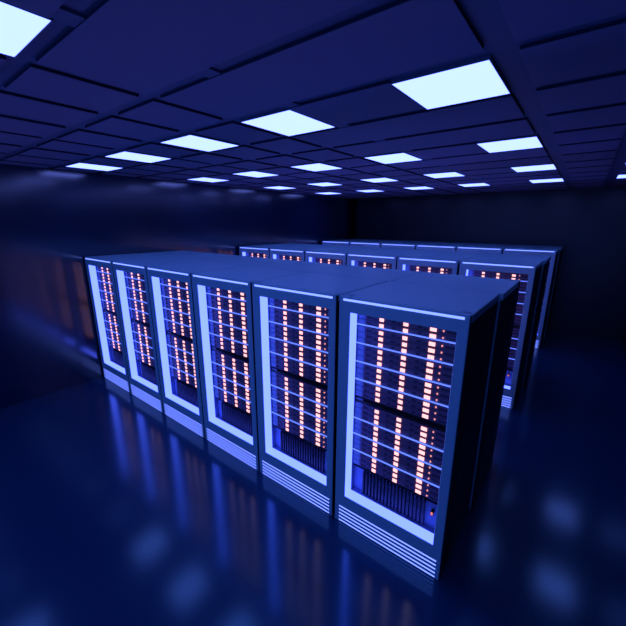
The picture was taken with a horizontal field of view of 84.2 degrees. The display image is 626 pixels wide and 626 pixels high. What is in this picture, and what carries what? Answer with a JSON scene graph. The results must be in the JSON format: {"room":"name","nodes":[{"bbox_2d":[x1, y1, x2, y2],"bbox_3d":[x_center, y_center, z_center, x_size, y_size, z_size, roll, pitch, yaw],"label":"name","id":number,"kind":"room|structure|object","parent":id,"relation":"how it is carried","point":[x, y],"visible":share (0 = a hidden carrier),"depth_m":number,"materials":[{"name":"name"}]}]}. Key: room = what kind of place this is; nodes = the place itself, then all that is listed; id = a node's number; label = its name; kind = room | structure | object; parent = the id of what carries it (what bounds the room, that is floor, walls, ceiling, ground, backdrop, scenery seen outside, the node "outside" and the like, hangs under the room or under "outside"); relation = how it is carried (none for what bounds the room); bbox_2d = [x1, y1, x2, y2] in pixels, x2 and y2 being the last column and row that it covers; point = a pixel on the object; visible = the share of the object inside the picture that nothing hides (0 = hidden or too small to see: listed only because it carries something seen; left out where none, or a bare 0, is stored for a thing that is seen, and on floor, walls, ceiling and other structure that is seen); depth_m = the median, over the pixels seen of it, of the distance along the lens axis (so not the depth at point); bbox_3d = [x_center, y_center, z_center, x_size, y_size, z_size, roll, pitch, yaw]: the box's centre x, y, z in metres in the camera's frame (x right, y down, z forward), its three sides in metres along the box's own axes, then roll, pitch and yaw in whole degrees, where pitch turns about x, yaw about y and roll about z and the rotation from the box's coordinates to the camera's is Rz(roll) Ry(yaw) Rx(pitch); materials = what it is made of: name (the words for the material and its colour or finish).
{"room":"server room","nodes":[
{"label":"server room","id":0,"kind":"room"},
{"bbox_2d":[0,163,350,408],"bbox_3d":[-2.600,-0.841,6.719,0.100,3.275,12.440,11,18,36],"label":"wall","id":1,"kind":"structure","parent":0,"point":[51,219],"depth_m":5.38,"materials":[{"name":"blue paint"}]},
{"bbox_2d":[0,330,625,625],"bbox_3d":[0.238,1.354,5.028,7.280,0.100,12.640,11,18,36],"label":"floor","id":2,"kind":"structure","parent":0,"point":[114,511],"depth_m":2.96,"materials":[{"name":"blue"}]},
{"bbox_2d":[85,253,165,392],"bbox_3d":[-2.909,0.098,5.629,0.926,2.012,0.822,11,18,36],"label":"tall cabinet","id":3,"kind":"object","parent":2,"relation":"on","point":[100,274],"visible":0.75,"depth_m":5.44,"materials":[{"name":"blue metal"}]},
{"bbox_2d":[111,348,124,367],"bbox_3d":[-3.073,0.755,5.562,0.749,0.226,0.062,11,18,36],"label":"tray","id":4,"kind":"object","parent":3,"relation":"on","point":[117,360],"depth_m":5.63,"materials":[{"name":"black"}]},
{"bbox_2d":[112,257,201,412],"bbox_3d":[-2.167,0.245,5.075,0.926,2.012,0.822,11,18,36],"label":"tall cabinet","id":5,"kind":"object","parent":2,"relation":"on","point":[130,276],"visible":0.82,"depth_m":4.88,"materials":[{"name":"blue metal"}]},
{"bbox_2d":[113,262,143,267],"bbox_3d":[-2.413,-0.623,4.513,0.848,0.016,0.006,11,18,36],"label":"light","id":6,"kind":"object","parent":5,"relation":"attached to","point":[119,264],"depth_m":4.52,"materials":[{"name":"blue"}]},
{"bbox_2d":[139,361,156,385],"bbox_3d":[-2.331,0.902,5.009,0.749,0.226,0.062,11,18,36],"label":"tray","id":7,"kind":"object","parent":5,"relation":"on","point":[147,373],"depth_m":5.06,"materials":[{"name":"black"}]},
{"bbox_2d":[140,250,206,256],"bbox_3d":[-2.370,-0.063,6.246,0.926,2.012,0.822,11,18,36],"label":"tall cabinet","id":8,"kind":"object","parent":2,"relation":"on","point":[181,252],"visible":0.02,"depth_m":5.92,"materials":[{"name":"blue metal"}]},
{"bbox_2d":[146,261,246,437],"bbox_3d":[-1.425,0.392,4.522,0.926,2.012,0.822,11,18,36],"label":"tall cabinet","id":9,"kind":"object","parent":2,"relation":"on","point":[170,285],"visible":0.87,"depth_m":4.30,"materials":[{"name":"blue metal"}]},
{"bbox_2d":[148,268,187,274],"bbox_3d":[-1.671,-0.476,3.959,0.848,0.016,0.006,11,18,36],"label":"light","id":10,"kind":"object","parent":9,"relation":"attached to","point":[156,270],"depth_m":3.96,"materials":[{"name":"blue"}]},
{"bbox_2d":[165,406,200,427],"bbox_3d":[-1.672,1.326,4.431,0.840,0.012,0.004,11,18,36],"label":"light","id":11,"kind":"object","parent":9,"relation":"on","point":[168,408],"depth_m":4.42,"materials":[{"name":"blue"}]},
{"bbox_2d":[165,404,201,425],"bbox_3d":[-1.672,1.291,4.422,0.840,0.012,0.004,11,18,36],"label":"light","id":12,"kind":"object","parent":9,"relation":"on","point":[168,406],"depth_m":4.40,"materials":[{"name":"blue"}]},
{"bbox_2d":[165,413,201,435],"bbox_3d":[-1.672,1.430,4.458,0.840,0.012,0.004,11,18,36],"label":"light","id":13,"kind":"object","parent":9,"relation":"attached to","point":[171,416],"depth_m":4.43,"materials":[{"name":"blue"}]},
{"bbox_2d":[166,409,201,430],"bbox_3d":[-1.672,1.361,4.440,0.840,0.012,0.004,11,18,36],"label":"light","id":14,"kind":"object","parent":9,"relation":"on","point":[169,411],"depth_m":4.42,"materials":[{"name":"blue"}]},
{"bbox_2d":[173,378,198,407],"bbox_3d":[-1.589,1.049,4.455,0.749,0.226,0.062,11,18,36],"label":"tray","id":15,"kind":"object","parent":9,"relation":"on","point":[182,391],"depth_m":4.49,"materials":[{"name":"black"}]},
{"bbox_2d":[170,253,246,260],"bbox_3d":[-1.628,0.084,5.692,0.926,2.012,0.822,11,18,36],"label":"tall cabinet","id":16,"kind":"object","parent":2,"relation":"on","point":[209,256],"visible":0.02,"depth_m":5.41,"materials":[{"name":"metal"}]},
{"bbox_2d":[191,266,306,470],"bbox_3d":[-0.683,0.539,3.969,0.926,2.012,0.822,11,18,36],"label":"tall cabinet","id":17,"kind":"object","parent":2,"relation":"on","point":[222,298],"visible":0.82,"depth_m":3.73,"materials":[{"name":"metal"}]},
{"bbox_2d":[193,275,247,284],"bbox_3d":[-0.930,-0.329,3.406,0.848,0.016,0.006,11,18,36],"label":"light","id":18,"kind":"object","parent":17,"relation":"attached to","point":[209,278],"depth_m":3.39,"materials":[{"name":"blue"}]},
{"bbox_2d":[207,431,255,459],"bbox_3d":[-0.930,1.473,3.877,0.840,0.012,0.004,11,18,36],"label":"vent slat","id":19,"kind":"object","parent":17,"relation":"on","point":[241,451],"depth_m":3.86,"materials":[{"name":"blue metal"}]},
{"bbox_2d":[207,436,255,465],"bbox_3d":[-0.930,1.542,3.896,0.840,0.012,0.004,11,18,36],"label":"vent slat","id":20,"kind":"object","parent":17,"relation":"on","point":[210,438],"depth_m":3.88,"materials":[{"name":"blue metal"}]},
{"bbox_2d":[208,429,255,456],"bbox_3d":[-0.930,1.438,3.868,0.840,0.012,0.004,11,18,36],"label":"vent slat","id":21,"kind":"object","parent":17,"relation":"on","point":[232,443],"depth_m":3.84,"materials":[{"name":"blue"}]},
{"bbox_2d":[208,434,255,462],"bbox_3d":[-0.930,1.508,3.886,0.840,0.012,0.004,11,18,36],"label":"vent slat","id":22,"kind":"object","parent":17,"relation":"on","point":[233,449],"depth_m":3.87,"materials":[{"name":"blue metal"}]},
{"bbox_2d":[208,439,255,468],"bbox_3d":[-0.930,1.577,3.905,0.840,0.012,0.004,11,18,36],"label":"vent slat","id":23,"kind":"object","parent":17,"relation":"attached to","point":[212,441],"depth_m":3.87,"materials":[{"name":"blue"}]},
{"bbox_2d":[216,399,252,436],"bbox_3d":[-0.848,1.196,3.902,0.749,0.226,0.062,11,18,36],"label":"vent grille","id":24,"kind":"object","parent":17,"relation":"on","point":[227,414],"depth_m":3.92,"materials":[{"name":"black metal"}]},
{"bbox_2d":[207,256,292,265],"bbox_3d":[-0.886,0.231,5.139,0.926,2.012,0.822,11,18,36],"label":"tall cabinet","id":25,"kind":"object","parent":2,"relation":"on","point":[249,260],"visible":0.02,"depth_m":4.86,"materials":[{"name":"metal"}]},
{"bbox_2d":[239,245,292,257],"bbox_3d":[-1.026,-0.510,7.957,0.926,2.012,0.822,11,18,36],"label":"tall cabinet","id":26,"kind":"object","parent":2,"relation":"on","point":[262,251],"visible":0.12,"depth_m":7.51,"materials":[{"name":"blue metal"}]},
{"bbox_2d":[269,243,317,245],"bbox_3d":[-0.487,-0.671,8.574,0.926,2.012,0.822,11,18,36],"label":"tall cabinet","id":27,"kind":"object","parent":2,"relation":"on","point":[283,244],"visible":0.02,"depth_m":8.33,"materials":[{"name":"metal"}]},
{"bbox_2d":[269,246,326,260],"bbox_3d":[-0.284,-0.363,7.404,0.926,2.012,0.822,11,18,36],"label":"tall cabinet","id":28,"kind":"object","parent":2,"relation":"on","point":[295,252],"visible":0.15,"depth_m":6.95,"materials":[{"name":"metal"}]},
{"bbox_2d":[254,260,349,272],"bbox_3d":[-0.144,0.378,4.586,0.926,2.012,0.822,11,18,36],"label":"tall cabinet","id":29,"kind":"object","parent":2,"relation":"on","point":[295,265],"visible":0.02,"depth_m":4.23,"materials":[{"name":"blue metal"}]},
{"bbox_2d":[252,272,385,515],"bbox_3d":[0.059,0.686,3.416,0.926,2.012,0.822,11,18,36],"label":"tall cabinet","id":30,"kind":"object","parent":2,"relation":"on","point":[296,317],"visible":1,"depth_m":3.16,"materials":[{"name":"metal"}]},
{"bbox_2d":[254,284,332,298],"bbox_3d":[-0.188,-0.182,2.853,0.848,0.016,0.006,11,18,36],"label":"light","id":31,"kind":"object","parent":30,"relation":"attached to","point":[266,287],"depth_m":2.83,"materials":[{"name":"blue"}]},
{"bbox_2d":[262,460,328,499],"bbox_3d":[-0.188,1.585,3.315,0.840,0.012,0.004,11,18,36],"label":"vent slat","id":32,"kind":"object","parent":30,"relation":"on","point":[265,462],"depth_m":3.29,"materials":[{"name":"blue metal"}]},
{"bbox_2d":[262,463,328,502],"bbox_3d":[-0.189,1.620,3.324,0.840,0.012,0.004,11,18,36],"label":"vent slat","id":33,"kind":"object","parent":30,"relation":"on","point":[265,465],"depth_m":3.30,"materials":[{"name":"blue"}]},
{"bbox_2d":[262,466,328,505],"bbox_3d":[-0.189,1.654,3.333,0.840,0.012,0.004,11,18,36],"label":"light","id":34,"kind":"object","parent":30,"relation":"on","point":[265,468],"depth_m":3.32,"materials":[{"name":"blue metal"}]},
{"bbox_2d":[263,470,328,509],"bbox_3d":[-0.189,1.689,3.342,0.840,0.012,0.004,11,18,36],"label":"light","id":35,"kind":"object","parent":30,"relation":"on","point":[267,472],"depth_m":3.32,"materials":[{"name":"blue metal"}]},
{"bbox_2d":[263,473,328,512],"bbox_3d":[-0.189,1.724,3.351,0.840,0.012,0.004,11,18,36],"label":"light","id":36,"kind":"object","parent":30,"relation":"attached to","point":[283,484],"depth_m":3.32,"materials":[{"name":"blue"}]},
{"bbox_2d":[273,427,326,475],"bbox_3d":[-0.106,1.343,3.349,0.749,0.226,0.062,11,18,36],"label":"vent grille","id":37,"kind":"object","parent":30,"relation":"on","point":[298,450],"depth_m":3.35,"materials":[{"name":"black metal"}]},
{"bbox_2d":[299,245,348,247],"bbox_3d":[0.255,-0.524,8.021,0.926,2.012,0.822,11,18,36],"label":"tall cabinet","id":38,"kind":"object","parent":2,"relation":"on","point":[317,246],"visible":0.02,"depth_m":7.68,"materials":[{"name":"blue metal"}]},
{"bbox_2d":[305,248,368,264],"bbox_3d":[0.457,-0.216,6.850,0.926,2.012,0.822,11,18,36],"label":"tall cabinet","id":39,"kind":"object","parent":2,"relation":"on","point":[329,255],"visible":0.04,"depth_m":6.39,"materials":[{"name":"blue metal"}]},
{"bbox_2d":[306,252,343,254],"bbox_3d":[0.211,-1.084,6.288,0.848,0.016,0.006,11,18,36],"label":"light","id":40,"kind":"object","parent":39,"relation":"attached to","point":[307,253],"depth_m":6.30,"materials":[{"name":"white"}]},
{"bbox_2d":[322,240,356,245],"bbox_3d":[0.873,-1.120,10.293,0.926,2.012,0.822,11,18,36],"label":"tall cabinet","id":41,"kind":"object","parent":2,"relation":"on","point":[328,242],"visible":0.06,"depth_m":9.74,"materials":[{"name":"metal"}]},
{"bbox_2d":[343,239,372,240],"bbox_3d":[1.442,-1.291,10.948,0.926,2.012,0.822,11,18,36],"label":"tall cabinet","id":42,"kind":"object","parent":2,"relation":"on","point":[343,239],"visible":0.02,"depth_m":10.79,"materials":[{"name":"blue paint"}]},
{"bbox_2d":[334,246,387,250],"bbox_3d":[0.996,-0.377,7.467,0.926,2.012,0.822,11,18,36],"label":"tall cabinet","id":43,"kind":"object","parent":2,"relation":"on","point":[349,247],"visible":0.02,"depth_m":7.12,"materials":[{"name":"metal"}]},
{"bbox_2d":[312,265,422,281],"bbox_3d":[0.597,0.525,4.032,0.926,2.012,0.822,11,18,36],"label":"tall cabinet","id":44,"kind":"object","parent":2,"relation":"on","point":[383,274],"visible":0.03,"depth_m":3.73,"materials":[{"name":"blue metal"}]},
{"bbox_2d":[350,241,388,247],"bbox_3d":[1.614,-0.973,9.739,0.926,2.012,0.822,11,18,36],"label":"tall cabinet","id":45,"kind":"object","parent":2,"relation":"on","point":[377,244],"visible":0.06,"depth_m":9.23,"materials":[{"name":"metal"}]},
{"bbox_2d":[347,251,415,268],"bbox_3d":[1.199,-0.069,6.297,0.926,2.012,0.822,11,18,36],"label":"tall cabinet","id":46,"kind":"object","parent":2,"relation":"on","point":[376,259],"visible":0.1,"depth_m":5.82,"materials":[{"name":"blue metal"}]},
{"bbox_2d":[350,255,393,257],"bbox_3d":[0.953,-0.937,5.734,0.848,0.016,0.006,11,18,36],"label":"light","id":47,"kind":"object","parent":46,"relation":"attached to","point":[351,256],"depth_m":5.74,"materials":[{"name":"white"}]},
{"bbox_2d":[370,240,401,241],"bbox_3d":[2.184,-1.144,10.395,0.926,2.012,0.822,11,18,36],"label":"tall cabinet","id":48,"kind":"object","parent":2,"relation":"on","point":[370,240],"visible":0.02,"depth_m":10.23,"materials":[{"name":"metal"}]},
{"bbox_2d":[381,242,425,248],"bbox_3d":[2.356,-0.826,9.186,0.926,2.012,0.822,11,18,36],"label":"tall cabinet","id":49,"kind":"object","parent":2,"relation":"on","point":[398,245],"visible":0.04,"depth_m":8.70,"materials":[{"name":"blue metal"}]},
{"bbox_2d":[372,248,434,252],"bbox_3d":[1.738,-0.230,6.914,0.926,2.012,0.822,11,18,36],"label":"tall cabinet","id":50,"kind":"object","parent":2,"relation":"on","point":[388,249],"visible":0.02,"depth_m":6.64,"materials":[{"name":"blue metal"}]},
{"bbox_2d":[335,281,499,580],"bbox_3d":[0.806,0.834,2.857,0.926,2.012,0.822,11,18,36],"label":"tall cabinet","id":51,"kind":"object","parent":2,"relation":"on","point":[414,359],"visible":1,"depth_m":2.57,"materials":[{"name":"blue metal"}]},
{"bbox_2d":[339,519,433,576],"bbox_3d":[0.559,1.872,2.793,0.840,0.012,0.004,11,18,36],"label":"light","id":52,"kind":"object","parent":51,"relation":"attached to","point":[344,521],"depth_m":2.76,"materials":[{"name":"blue plastic"}]},
{"bbox_2d":[339,512,434,569],"bbox_3d":[0.559,1.803,2.775,0.840,0.012,0.004,11,18,36],"label":"light","id":53,"kind":"object","parent":51,"relation":"on","point":[420,560],"depth_m":2.74,"materials":[{"name":"blue plastic"}]},
{"bbox_2d":[339,515,434,573],"bbox_3d":[0.559,1.837,2.784,0.840,0.012,0.004,11,18,36],"label":"light","id":54,"kind":"object","parent":51,"relation":"on","point":[342,517],"depth_m":2.75,"materials":[{"name":"blue plastic"}]},
{"bbox_2d":[339,505,435,561],"bbox_3d":[0.560,1.733,2.757,0.840,0.012,0.004,11,18,36],"label":"light","id":55,"kind":"object","parent":51,"relation":"on","point":[408,545],"depth_m":2.73,"materials":[{"name":"blue plastic"}]},
{"bbox_2d":[339,508,435,565],"bbox_3d":[0.560,1.768,2.766,0.840,0.012,0.004,11,18,36],"label":"light","id":56,"kind":"object","parent":51,"relation":"on","point":[432,563],"depth_m":2.74,"materials":[{"name":"blue plastic"}]},
{"bbox_2d":[351,465,436,533],"bbox_3d":[0.642,1.491,2.791,0.749,0.226,0.062,11,18,36],"label":"grille","id":57,"kind":"object","parent":51,"relation":"on","point":[408,506],"depth_m":2.78,"materials":[{"name":"black metal"}]},
{"bbox_2d":[343,298,464,319],"bbox_3d":[0.560,-0.034,2.295,0.848,0.016,0.006,11,18,36],"label":"light","id":58,"kind":"object","parent":51,"relation":"attached to","point":[444,315],"depth_m":2.26,"materials":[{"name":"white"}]},
{"bbox_2d":[401,241,435,242],"bbox_3d":[2.925,-0.997,9.841,0.926,2.012,0.822,11,18,36],"label":"tall cabinet","id":59,"kind":"object","parent":2,"relation":"on","point":[401,241],"visible":0.02,"depth_m":9.73,"materials":[{"name":"blue metal"}]},
{"bbox_2d":[397,253,472,274],"bbox_3d":[1.941,0.078,5.744,0.926,2.012,0.822,11,18,36],"label":"tall cabinet","id":60,"kind":"object","parent":2,"relation":"on","point":[433,263],"visible":0.15,"depth_m":5.27,"materials":[{"name":"blue metal"}]},
{"bbox_2d":[400,258,455,262],"bbox_3d":[1.694,-0.790,5.181,0.848,0.016,0.006,11,18,36],"label":"light","id":61,"kind":"object","parent":60,"relation":"attached to","point":[419,260],"depth_m":5.19,"materials":[{"name":"blue plastic"}]},
{"bbox_2d":[416,243,461,251],"bbox_3d":[3.098,-0.679,8.633,0.926,2.012,0.822,11,18,36],"label":"tall cabinet","id":62,"kind":"object","parent":2,"relation":"on","point":[428,246],"visible":0.02,"depth_m":8.11,"materials":[{"name":"blue metal"}]},
{"bbox_2d":[423,250,486,256],"bbox_3d":[2.480,-0.083,6.361,0.926,2.012,0.822,11,18,36],"label":"tall cabinet","id":63,"kind":"object","parent":2,"relation":"on","point":[473,254],"visible":0.02,"depth_m":6.03,"materials":[{"name":"blue metal"}]},
{"bbox_2d":[436,242,474,244],"bbox_3d":[3.667,-0.850,9.288,0.926,2.012,0.822,11,18,36],"label":"tall cabinet","id":64,"kind":"object","parent":2,"relation":"on","point":[436,242],"visible":0.02,"depth_m":8.87,"materials":[{"name":"metal"}]},
{"bbox_2d":[392,272,519,509],"bbox_3d":[1.339,0.672,3.479,0.926,2.012,0.822,11,18,36],"label":"tall cabinet","id":65,"kind":"object","parent":2,"relation":"on","point":[508,289],"visible":0.15,"depth_m":3.11,"materials":[{"name":"metal"}]},
{"bbox_2d":[456,245,508,253],"bbox_3d":[3.840,-0.532,8.079,0.926,2.012,0.822,11,18,36],"label":"tall cabinet","id":66,"kind":"object","parent":2,"relation":"on","point":[464,248],"visible":0.04,"depth_m":7.56,"materials":[{"name":"metal"}]},
{"bbox_2d":[458,247,499,249],"bbox_3d":[3.593,-1.400,7.517,0.848,0.016,0.006,11,18,36],"label":"light","id":67,"kind":"object","parent":66,"relation":"attached to","point":[459,248],"depth_m":7.54,"materials":[{"name":"blue plastic"}]},
{"bbox_2d":[470,243,516,246],"bbox_3d":[4.409,-0.703,8.735,0.926,2.012,0.822,11,18,36],"label":"tall cabinet","id":68,"kind":"object","parent":2,"relation":"on","point":[509,245],"visible":0.02,"depth_m":8.49,"materials":[{"name":"blue metal"}]},
{"bbox_2d":[459,256,542,408],"bbox_3d":[2.689,0.226,5.186,0.926,2.012,0.822,11,18,36],"label":"tall cabinet","id":69,"kind":"object","parent":2,"relation":"on","point":[527,271],"visible":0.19,"depth_m":4.73,"materials":[{"name":"blue metal"}]},
{"bbox_2d":[463,262,532,267],"bbox_3d":[2.442,-0.642,4.623,0.848,0.016,0.006,11,18,36],"label":"light","id":70,"kind":"object","parent":69,"relation":"attached to","point":[477,264],"depth_m":4.63,"materials":[{"name":"blue plastic"}]},
{"bbox_2d":[504,370,512,386],"bbox_3d":[2.525,0.883,5.119,0.749,0.226,0.062,11,18,36],"label":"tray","id":71,"kind":"object","parent":69,"relation":"on","point":[508,378],"depth_m":4.94,"materials":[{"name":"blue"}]},
{"bbox_2d":[477,253,550,387],"bbox_3d":[3.221,0.064,5.807,0.926,2.012,0.822,11,18,36],"label":"tall cabinet","id":72,"kind":"object","parent":2,"relation":"on","point":[546,259],"visible":0.02,"depth_m":5.41,"materials":[{"name":"metal"}]},
{"bbox_2d":[503,246,559,348],"bbox_3d":[4.588,-0.384,7.521,0.926,2.012,0.822,11,18,36],"label":"tall cabinet","id":73,"kind":"object","parent":2,"relation":"on","point":[537,251],"visible":0.12,"depth_m":7.03,"materials":[{"name":"blue metal"}]},
{"bbox_2d":[505,249,553,251],"bbox_3d":[4.341,-1.252,6.958,0.848,0.016,0.006,11,18,36],"label":"light","id":74,"kind":"object","parent":73,"relation":"attached to","point":[506,250],"depth_m":7.00,"materials":[{"name":"blue plastic"}]},
{"bbox_2d":[514,245,563,337],"bbox_3d":[5.151,-0.556,8.181,0.926,2.012,0.822,11,18,36],"label":"tall cabinet","id":75,"kind":"object","parent":2,"relation":"on","point":[540,246],"visible":0.02,"depth_m":7.79,"materials":[{"name":"metal"}]},
{"bbox_2d":[0,0,625,198],"bbox_3d":[0.245,-1.901,4.172,7.280,0.119,12.640,11,18,36],"label":"ceiling","id":76,"kind":"structure","parent":0,"point":[106,76],"depth_m":1.96,"materials":[{"name":"blue"}]},
{"bbox_2d":[0,1,53,57],"bbox_3d":[-1.324,-1.077,1.217,0.494,0.022,0.550,11,18,36],"label":"recessed light","id":77,"kind":"object","parent":76,"relation":"in","point":[19,28],"visible":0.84,"depth_m":1.33,"materials":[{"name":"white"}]},
{"bbox_2d":[65,161,123,170],"bbox_3d":[-2.991,-2.007,4.743,0.494,0.022,0.550,11,18,36],"label":"recessed light","id":78,"kind":"object","parent":76,"relation":"in","point":[79,164],"visible":0.93,"depth_m":4.68,"materials":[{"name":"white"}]},
{"bbox_2d":[104,150,171,162],"bbox_3d":[-2.027,-1.816,4.024,0.494,0.022,0.550,11,18,36],"label":"recessed light","id":79,"kind":"object","parent":76,"relation":"in","point":[122,154],"visible":0.94,"depth_m":3.95,"materials":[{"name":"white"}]},
{"bbox_2d":[159,133,239,151],"bbox_3d":[-1.079,-1.628,3.317,0.494,0.022,0.550,11,18,36],"label":"recessed light","id":80,"kind":"object","parent":76,"relation":"in","point":[188,140],"visible":1,"depth_m":3.25,"materials":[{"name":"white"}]},
{"bbox_2d":[187,176,229,181],"bbox_3d":[-1.861,-2.377,6.160,0.494,0.022,0.550,11,18,36],"label":"recessed light","id":81,"kind":"object","parent":76,"relation":"in","point":[202,178],"visible":0.9,"depth_m":6.09,"materials":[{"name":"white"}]},
{"bbox_2d":[187,178,228,181],"bbox_3d":[-1.861,-2.373,6.160,0.482,0.016,0.538,11,18,36],"label":"diffuser","id":82,"kind":"object","parent":81,"relation":"attached to","point":[197,179],"depth_m":6.09,"materials":[{"name":"white plastic"}]},
{"bbox_2d":[232,170,278,176],"bbox_3d":[-0.897,-2.186,5.441,0.494,0.022,0.550,11,18,36],"label":"recessed light","id":83,"kind":"object","parent":76,"relation":"in","point":[252,173],"visible":0.91,"depth_m":5.35,"materials":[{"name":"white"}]},
{"bbox_2d":[263,185,294,188],"bbox_3d":[-0.731,-2.747,7.576,0.494,0.022,0.550,11,18,36],"label":"recessed light","id":84,"kind":"object","parent":76,"relation":"in","point":[277,186],"visible":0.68,"depth_m":7.48,"materials":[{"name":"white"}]},
{"bbox_2d":[265,186,292,188],"bbox_3d":[-0.731,-2.744,7.577,0.482,0.016,0.538,11,18,36],"label":"diffuser","id":85,"kind":"object","parent":84,"relation":"attached to","point":[272,187],"depth_m":7.48,"materials":[{"name":"white plastic"}]},
{"bbox_2d":[240,108,335,135],"bbox_3d":[-0.182,-1.450,2.648,0.494,0.022,0.550,11,18,36],"label":"recessed light","id":86,"kind":"object","parent":76,"relation":"in","point":[283,121],"visible":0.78,"depth_m":2.59,"materials":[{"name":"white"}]},
{"bbox_2d":[290,162,342,170],"bbox_3d":[0.051,-1.998,4.733,0.494,0.022,0.550,11,18,36],"label":"recessed light","id":87,"kind":"object","parent":76,"relation":"in","point":[314,166],"visible":0.96,"depth_m":4.64,"materials":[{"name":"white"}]},
{"bbox_2d":[306,181,342,185],"bbox_3d":[0.233,-2.556,6.857,0.494,0.022,0.550,11,18,36],"label":"recessed light","id":88,"kind":"object","parent":76,"relation":"in","point":[325,183],"visible":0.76,"depth_m":6.85,"materials":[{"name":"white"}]},
{"bbox_2d":[310,183,339,185],"bbox_3d":[0.233,-2.553,6.858,0.482,0.016,0.538,11,18,36],"label":"diffuser","id":89,"kind":"object","parent":88,"relation":"attached to","point":[318,184],"depth_m":6.85,"materials":[{"name":"white plastic"}]},
{"bbox_2d":[317,192,341,193],"bbox_3d":[0.400,-3.117,8.993,0.494,0.022,0.550,11,18,36],"label":"recessed light","id":90,"kind":"object","parent":76,"relation":"in","point":[319,192],"visible":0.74,"depth_m":9.01,"materials":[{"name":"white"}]},
{"bbox_2d":[355,189,383,191],"bbox_3d":[1.363,-2.926,8.274,0.494,0.022,0.550,11,18,36],"label":"recessed light","id":91,"kind":"object","parent":76,"relation":"in","point":[368,190],"visible":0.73,"depth_m":8.15,"materials":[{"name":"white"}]},
{"bbox_2d":[359,190,380,191],"bbox_3d":[1.363,-2.922,8.275,0.482,0.016,0.538,11,18,36],"label":"diffuser","id":92,"kind":"object","parent":91,"relation":"attached to","point":[359,190],"depth_m":8.16,"materials":[{"name":"white plastic"}]},
{"bbox_2d":[360,177,398,182],"bbox_3d":[1.181,-2.368,6.150,0.494,0.022,0.550,11,18,36],"label":"recessed light","id":93,"kind":"object","parent":76,"relation":"in","point":[379,179],"visible":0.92,"depth_m":6.04,"materials":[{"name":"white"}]},
{"bbox_2d":[364,151,422,163],"bbox_3d":[0.948,-1.820,4.064,0.494,0.022,0.550,11,18,36],"label":"recessed light","id":94,"kind":"object","parent":76,"relation":"in","point":[393,157],"visible":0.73,"depth_m":3.99,"materials":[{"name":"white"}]},
{"bbox_2d":[403,186,433,189],"bbox_3d":[2.311,-2.738,7.566,0.494,0.022,0.550,11,18,36],"label":"recessed light","id":95,"kind":"object","parent":76,"relation":"in","point":[418,187],"visible":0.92,"depth_m":7.48,"materials":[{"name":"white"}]},
{"bbox_2d":[407,187,433,189],"bbox_3d":[2.311,-2.735,7.567,0.482,0.016,0.538,11,18,36],"label":"diffuser","id":96,"kind":"object","parent":95,"relation":"attached to","point":[413,188],"depth_m":7.62,"materials":[{"name":"white plastic"}]},
{"bbox_2d":[423,171,463,177],"bbox_3d":[2.078,-2.190,5.481,0.494,0.022,0.550,11,18,36],"label":"recessed light","id":97,"kind":"object","parent":76,"relation":"in","point":[452,173],"visible":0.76,"depth_m":5.39,"materials":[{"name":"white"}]},
{"bbox_2d":[390,54,511,109],"bbox_3d":[0.779,-1.260,1.930,0.494,0.022,0.550,11,18,36],"label":"recessed light","id":98,"kind":"object","parent":76,"relation":"in","point":[478,78],"visible":1,"depth_m":1.86,"materials":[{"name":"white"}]},
{"bbox_2d":[457,183,488,186],"bbox_3d":[3.208,-2.560,6.898,0.494,0.022,0.550,11,18,36],"label":"recessed light","id":99,"kind":"object","parent":76,"relation":"in","point":[467,184],"visible":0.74,"depth_m":6.80,"materials":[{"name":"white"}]},
{"bbox_2d":[476,134,543,152],"bbox_3d":[1.909,-1.630,3.347,0.494,0.022,0.550,11,18,36],"label":"recessed light","id":100,"kind":"object","parent":76,"relation":"in","point":[528,141],"visible":0.96,"depth_m":3.27,"materials":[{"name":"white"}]},
{"bbox_2d":[510,163,556,171],"bbox_3d":[3.040,-2.000,4.764,0.494,0.022,0.550,11,18,36],"label":"recessed light","id":101,"kind":"object","parent":76,"relation":"in","point":[550,166],"visible":0.92,"depth_m":4.68,"materials":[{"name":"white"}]},
{"bbox_2d":[529,177,563,182],"bbox_3d":[4.170,-2.370,6.180,0.494,0.022,0.550,11,18,36],"label":"recessed light","id":102,"kind":"object","parent":76,"relation":"in","point":[549,179],"visible":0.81,"depth_m":6.13,"materials":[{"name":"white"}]},
{"bbox_2d":[616,174,625,177],"bbox_3d":[5.125,-2.180,5.467,0.494,0.022,0.550,11,18,36],"label":"recessed light","id":103,"kind":"object","parent":76,"relation":"in","point":[618,175],"visible":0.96,"depth_m":5.57,"materials":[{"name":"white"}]},
{"bbox_2d":[355,186,625,340],"bbox_3d":[4.073,-1.532,9.401,7.280,3.275,0.100,11,18,36],"label":"wall","id":104,"kind":"structure","parent":0,"point":[590,223],"depth_m":8.10,"materials":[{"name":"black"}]},
{"bbox_2d":[350,198,355,238],"bbox_3d":[1.288,-2.060,11.387,0.160,3.275,0.050,11,18,36],"label":"trim","id":105,"kind":"structure","parent":104,"relation":"attached to","point":[353,200],"depth_m":11.11,"materials":[{"name":"black"}]},
{"bbox_2d":[621,323,625,356],"bbox_3d":[3.083,0.285,2.479,0.100,3.275,12.440,11,18,36],"label":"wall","id":106,"kind":"structure","parent":0,"point":[623,340],"depth_m":7.33,"materials":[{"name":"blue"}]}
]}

